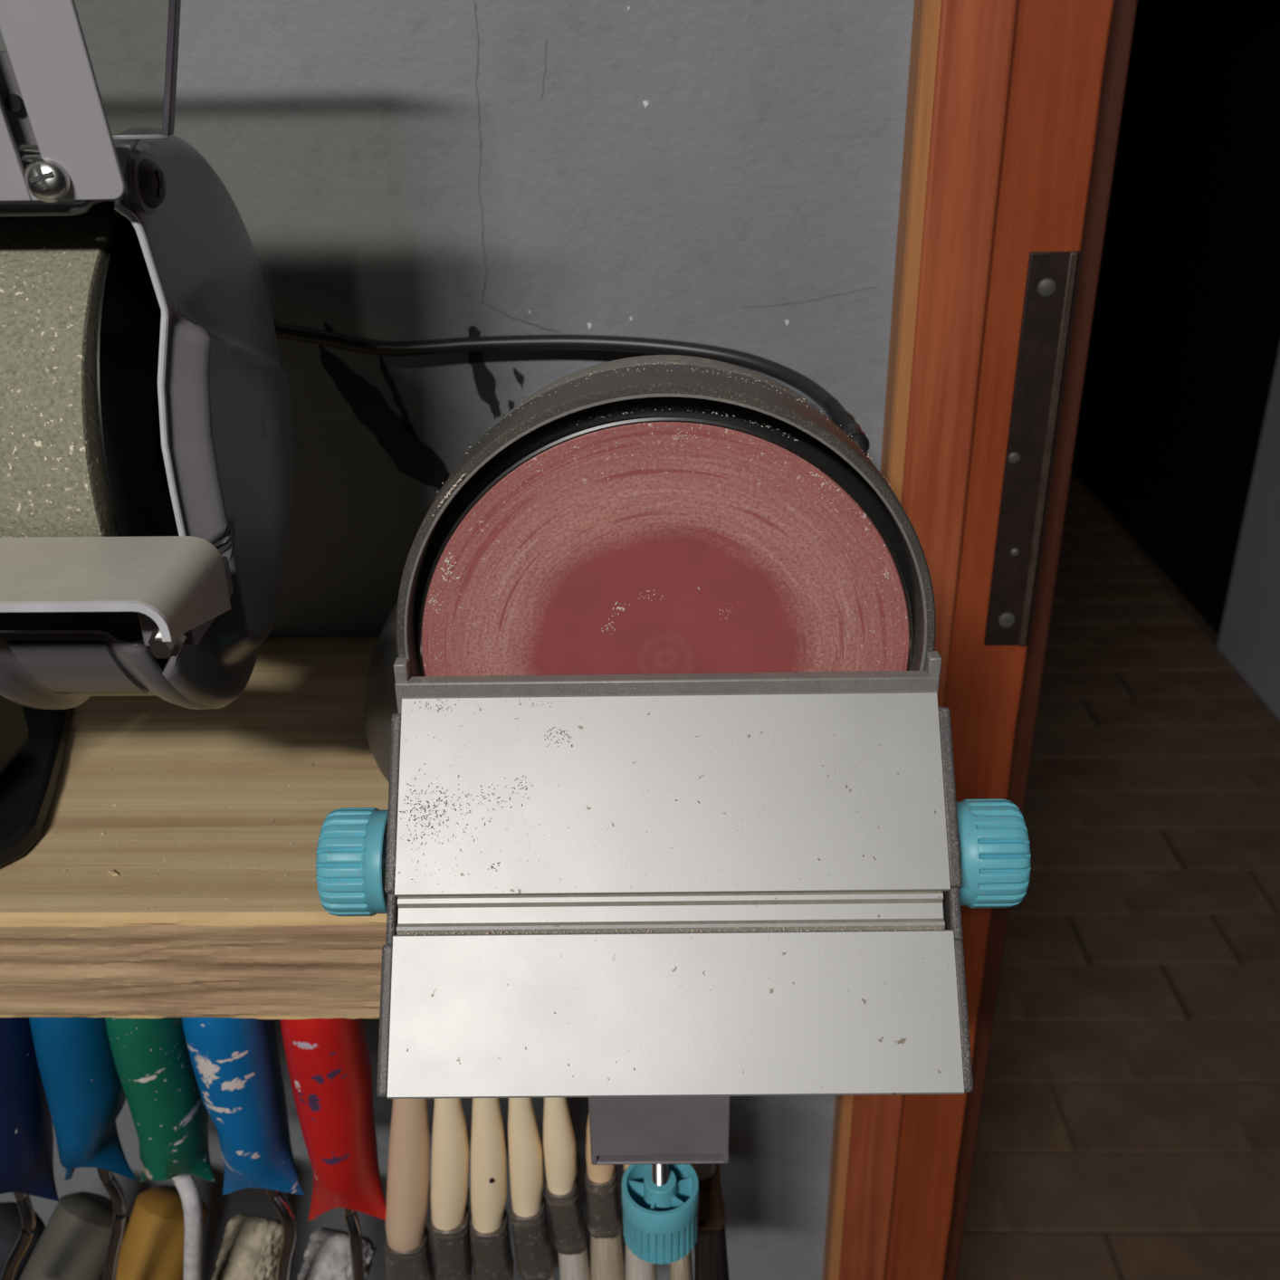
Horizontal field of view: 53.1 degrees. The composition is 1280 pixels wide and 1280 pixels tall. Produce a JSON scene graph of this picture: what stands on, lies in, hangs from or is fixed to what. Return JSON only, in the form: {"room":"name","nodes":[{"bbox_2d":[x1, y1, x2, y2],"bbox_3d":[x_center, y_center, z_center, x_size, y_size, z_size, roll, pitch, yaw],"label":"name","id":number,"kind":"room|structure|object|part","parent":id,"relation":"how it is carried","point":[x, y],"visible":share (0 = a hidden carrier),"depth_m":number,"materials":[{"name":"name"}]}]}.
{"room":"workspace","nodes":[
{"label":"workspace","id":0,"kind":"room"},
{"bbox_2d":[0,0,914,1279],"bbox_3d":[0.214,-0.126,0.693,4.800,2.500,0.160,0,27,1],"label":"wall","id":1,"kind":"structure","parent":0,"point":[727,174],"depth_m":0.58,"materials":[{"name":"paint"}]},
{"bbox_2d":[0,637,389,1019],"bbox_3d":[-0.320,0.073,0.583,0.835,0.051,0.230,0,27,1],"label":"wooden shelf","id":2,"kind":"object","parent":1,"relation":"attached to","point":[170,872],"visible":0.44,"depth_m":0.50,"materials":[{"name":"brown wood"}]},
{"bbox_2d":[0,0,294,868],"bbox_3d":[-0.264,-0.082,0.414,0.299,0.377,0.244,0,27,1],"label":"grinder","id":3,"kind":"object","parent":2,"relation":"on","point":[147,460],"visible":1,"depth_m":0.36,"materials":[{"name":"grey metal"}]},
{"bbox_3d":[-0.165,0.008,0.380,0.031,0.028,0.022,0,27,1],"label":"wrap panel","id":4,"kind":"part","parent":3,"relation":"part of","materials":[{"name":"grey metal"}]},
{"bbox_3d":[-0.125,-0.011,0.354,0.014,0.012,0.035,0,27,1],"label":"rest arm","id":5,"kind":"part","parent":3,"relation":"part of"},
{"bbox_2d":[315,354,1031,1264],"bbox_3d":[0.000,0.062,0.503,0.237,0.372,0.316,-1,27,1],"label":"disc sander","id":6,"kind":"object","parent":2,"relation":"on","point":[673,826],"visible":1,"depth_m":0.38,"materials":[{"name":"grey metal"}]},
{"bbox_3d":[-0.088,0.070,0.403,0.020,0.034,0.034,-1,27,1],"label":"clamp knob","id":7,"kind":"part","parent":6,"relation":"part of","materials":[{"name":"teal plastic"}]},
{"bbox_3d":[-0.011,-0.005,0.548,0.218,0.112,0.179,-1,27,1],"label":"motor","id":8,"kind":"part","parent":6,"relation":"part of","materials":[{"name":"grey metal"}]},
{"bbox_3d":[-0.072,0.010,0.389,0.004,0.008,0.006,-1,27,1],"label":"crossbar post","id":9,"kind":"part","parent":6,"relation":"part of","materials":[{"name":"silver metal"}]},
{"bbox_3d":[0.009,0.237,0.535,0.032,0.030,0.032,-1,27,1],"label":"adjusting knob","id":10,"kind":"part","parent":6,"relation":"part of","materials":[{"name":"teal plastic"}]},
{"bbox_3d":[0.008,0.004,0.398,0.152,0.152,0.006,-1,27,1],"label":"backing plate","id":11,"kind":"part","parent":6,"relation":"part of","materials":[{"name":"red paper"}]},
{"bbox_3d":[0.009,0.046,0.383,0.161,0.049,0.044,-1,27,1],"label":"table plate","id":12,"kind":"part","parent":6,"relation":"part of","materials":[{"name":"metal"}]},
{"bbox_3d":[0.010,0.107,0.368,0.161,0.038,0.034,-1,27,1],"label":"table plate","id":13,"kind":"part","parent":6,"relation":"part of","materials":[{"name":"metal"}]},
{"bbox_3d":[0.088,0.008,0.387,0.004,0.008,0.006,-1,27,1],"label":"crossbar post","id":14,"kind":"part","parent":6,"relation":"part of","materials":[{"name":"silver metal"}]},
{"bbox_3d":[0.107,0.067,0.400,0.022,0.034,0.034,-1,27,1],"label":"clamp knob","id":15,"kind":"part","parent":6,"relation":"part of","materials":[{"name":"teal plastic"}]},
{"bbox_3d":[-0.200,0.130,0.538,0.575,0.014,0.040,0,27,1],"label":"rail","id":16,"kind":"object","parent":2,"relation":"attached to","visible":0},
{"bbox_2d":[0,1017,59,1279],"bbox_3d":[-0.331,0.264,0.642,0.143,0.314,0.077,6,27,13],"label":"paint roller","id":17,"kind":"object","parent":16,"relation":"hanging from","point":[26,1131],"visible":0.87,"depth_m":0.58,"materials":[{"name":"plastic"}]},
{"bbox_3d":[-0.300,0.282,0.608,0.027,0.078,0.011,-14,29,-24],"label":"wire frame","id":18,"kind":"part","parent":17,"relation":"part of","materials":[{"name":"silver metal"}]},
{"bbox_2d":[19,1017,136,1279],"bbox_3d":[-0.290,0.258,0.636,0.121,0.299,0.088,0,27,1],"label":"paint roller","id":19,"kind":"object","parent":16,"relation":"hanging from","point":[82,1237],"visible":0.85,"depth_m":0.58,"materials":[{"name":"plastic"}]},
{"bbox_3d":[-0.253,0.280,0.608,0.023,0.099,0.010,-16,30,-27],"label":"wire frame","id":20,"kind":"part","parent":19,"relation":"part of","materials":[{"name":"silver metal"}]},
{"bbox_2d":[105,1017,216,1279],"bbox_3d":[-0.246,0.257,0.632,0.098,0.295,0.084,0,27,1],"label":"paint roller","id":21,"kind":"object","parent":16,"relation":"hanging from","point":[163,1238],"visible":0.85,"depth_m":0.58,"materials":[{"name":"plastic"}]},
{"bbox_3d":[-0.215,0.279,0.609,0.020,0.103,0.014,0,27,1],"label":"wire frame","id":22,"kind":"part","parent":21,"relation":"part of","materials":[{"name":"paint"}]},
{"bbox_2d":[181,1017,304,1279],"bbox_3d":[-0.208,0.260,0.610,0.083,0.282,0.077,-19,32,-32],"label":"paint roller","id":23,"kind":"object","parent":16,"relation":"hanging from","point":[235,1062],"visible":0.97,"depth_m":0.57,"materials":[{"name":"plastic"}]},
{"bbox_3d":[-0.171,0.284,0.611,0.018,0.091,0.012,0,27,1],"label":"wire frame","id":24,"kind":"part","parent":23,"relation":"part of","materials":[{"name":"silver metal"}]},
{"bbox_2d":[280,1018,386,1279],"bbox_3d":[-0.153,0.266,0.603,0.065,0.289,0.095,6,27,15],"label":"paint roller","id":25,"kind":"object","parent":16,"relation":"hanging from","point":[329,1063],"visible":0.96,"depth_m":0.57,"materials":[{"name":"plastic"}]},
{"bbox_3d":[-0.136,0.292,0.614,0.009,0.085,0.012,0,27,1],"label":"wire frame","id":26,"kind":"part","parent":25,"relation":"part of","materials":[{"name":"silver metal"}]},
{"bbox_2d":[383,1098,436,1279],"bbox_3d":[-0.110,0.256,0.599,0.034,0.269,0.020,0,27,1],"label":"brush","id":27,"kind":"object","parent":16,"relation":"hanging from","point":[407,1252],"visible":0.68,"depth_m":0.59,"materials":[{"name":"beige wood"}]},
{"bbox_3d":[-0.108,0.213,0.578,0.029,0.172,0.017,0,27,1],"label":"brush handle","id":28,"kind":"part","parent":27,"relation":"part of","materials":[{"name":"beige wood"}]},
{"bbox_2d":[429,1098,472,1279],"bbox_3d":[-0.090,0.246,0.594,0.024,0.246,0.020,0,27,1],"label":"brush","id":29,"kind":"object","parent":16,"relation":"hanging from","point":[450,1217],"visible":0.77,"depth_m":0.59,"materials":[{"name":"brown wood"}]},
{"bbox_3d":[-0.089,0.206,0.574,0.021,0.158,0.017,0,27,1],"label":"brush handle","id":30,"kind":"part","parent":29,"relation":"part of","materials":[{"name":"brown wood"}]},
{"bbox_2d":[469,1098,514,1279],"bbox_3d":[-0.072,0.246,0.594,0.021,0.248,0.020,0,27,1],"label":"brush","id":31,"kind":"object","parent":16,"relation":"hanging from","point":[490,1236],"visible":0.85,"depth_m":0.59,"materials":[{"name":"brown wood"}]},
{"bbox_3d":[-0.071,0.207,0.574,0.019,0.160,0.017,0,27,1],"label":"brush handle","id":32,"kind":"part","parent":31,"relation":"part of","materials":[{"name":"brown wood"}]},
{"bbox_2d":[507,1098,554,1279],"bbox_3d":[-0.051,0.244,0.592,0.021,0.242,0.020,0,27,1],"label":"brush","id":33,"kind":"object","parent":16,"relation":"hanging from","point":[534,1253],"visible":0.83,"depth_m":0.59,"materials":[{"name":"brown wood"}]},
{"bbox_3d":[-0.053,0.203,0.572,0.016,0.150,0.015,0,27,1],"label":"brush handle","id":34,"kind":"part","parent":33,"relation":"part of","materials":[{"name":"brown wood"}]},
{"bbox_2d":[543,1097,591,1279],"bbox_3d":[-0.034,0.235,0.588,0.021,0.224,0.020,0,27,1],"label":"brush","id":35,"kind":"object","parent":16,"relation":"hanging from","point":[562,1192],"visible":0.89,"depth_m":0.59,"materials":[{"name":"brown wood"}]},
{"bbox_3d":[-0.037,0.196,0.568,0.015,0.136,0.015,0,27,1],"label":"brush handle","id":36,"kind":"part","parent":35,"relation":"part of","materials":[{"name":"brown wood"}]},
{"bbox_2d":[585,1110,625,1279],"bbox_3d":[-0.017,0.230,0.585,0.018,0.213,0.020,0,27,1],"label":"brush","id":37,"kind":"object","parent":16,"relation":"hanging from","point":[604,1210],"visible":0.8,"depth_m":0.60,"materials":[{"name":"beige wood"}]},
{"bbox_3d":[-0.018,0.193,0.566,0.014,0.128,0.015,0,27,1],"label":"brush handle","id":38,"kind":"part","parent":37,"relation":"part of","materials":[{"name":"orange wood"}]},
{"bbox_2d":[621,1164,657,1279],"bbox_3d":[-0.001,0.228,0.583,0.016,0.207,0.020,0,27,1],"label":"brush","id":39,"kind":"object","parent":16,"relation":"hanging from","point":[636,1268],"visible":0.14,"depth_m":0.61,"materials":[{"name":"beige wood"}]},
{"bbox_2d":[669,1250,693,1279],"bbox_3d":[0.017,0.229,0.583,0.016,0.210,0.020,0,27,1],"label":"brush","id":40,"kind":"object","parent":16,"relation":"hanging from","point":[682,1269],"visible":0.16,"depth_m":0.61,"materials":[{"name":"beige wood"}]},
{"bbox_2d":[690,1164,729,1279],"bbox_3d":[0.030,0.227,0.582,0.026,0.207,0.020,0,27,1],"label":"brush","id":41,"kind":"object","parent":16,"relation":"hanging from","point":[711,1257],"visible":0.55,"depth_m":0.60,"materials":[{"name":"brown wood"}]},
{"bbox_3d":[0.025,0.191,0.565,0.018,0.126,0.015,0,27,1],"label":"brush handle","id":42,"kind":"part","parent":41,"relation":"part of","materials":[{"name":"brown wood"}]},
{"bbox_2d":[272,317,869,455],"bbox_3d":[-0.082,-0.091,0.588,0.404,0.112,0.095,7,27,15],"label":"power cord","id":43,"kind":"object","parent":1,"relation":"attached to","point":[833,408],"visible":0.68,"depth_m":0.58,"materials":[{"name":"black rubber"}]},
{"bbox_2d":[821,0,1137,1279],"bbox_3d":[0.170,0.073,0.778,0.097,2.070,0.188,0,27,1],"label":"trim","id":44,"kind":"structure","parent":1,"relation":"attached to","point":[1014,108],"depth_m":0.59,"materials":[{"name":"brown wood"}]},
{"bbox_3d":[0.184,-0.092,0.621,0.023,0.192,0.040,0,27,1],"label":"strike plate","id":45,"kind":"part","parent":44,"relation":"part of","materials":[{"name":"metal"}]},
{"bbox_2d":[956,468,1279,1279],"bbox_3d":[0.541,0.791,1.699,5.400,0.051,7.150,0,27,1],"label":"floor","id":46,"kind":"structure","parent":0,"point":[1129,1129],"depth_m":2.13,"materials":[{"name":"tile"}]},
{"bbox_2d":[1217,346,1279,720],"bbox_3d":[1.449,-0.635,1.672,0.120,2.500,2.086,0,27,1],"label":"wall","id":47,"kind":"structure","parent":0,"point":[1249,635],"depth_m":2.92,"materials":[{"name":"paint"}]},
{"bbox_2d":[1071,0,1279,635],"bbox_3d":[1.470,-1.492,3.390,0.040,2.500,1.754,0,27,1],"label":"door","id":48,"kind":"structure","parent":47,"relation":"in","point":[1184,344],"depth_m":3.38,"materials":[{"name":"black"}]}
]}

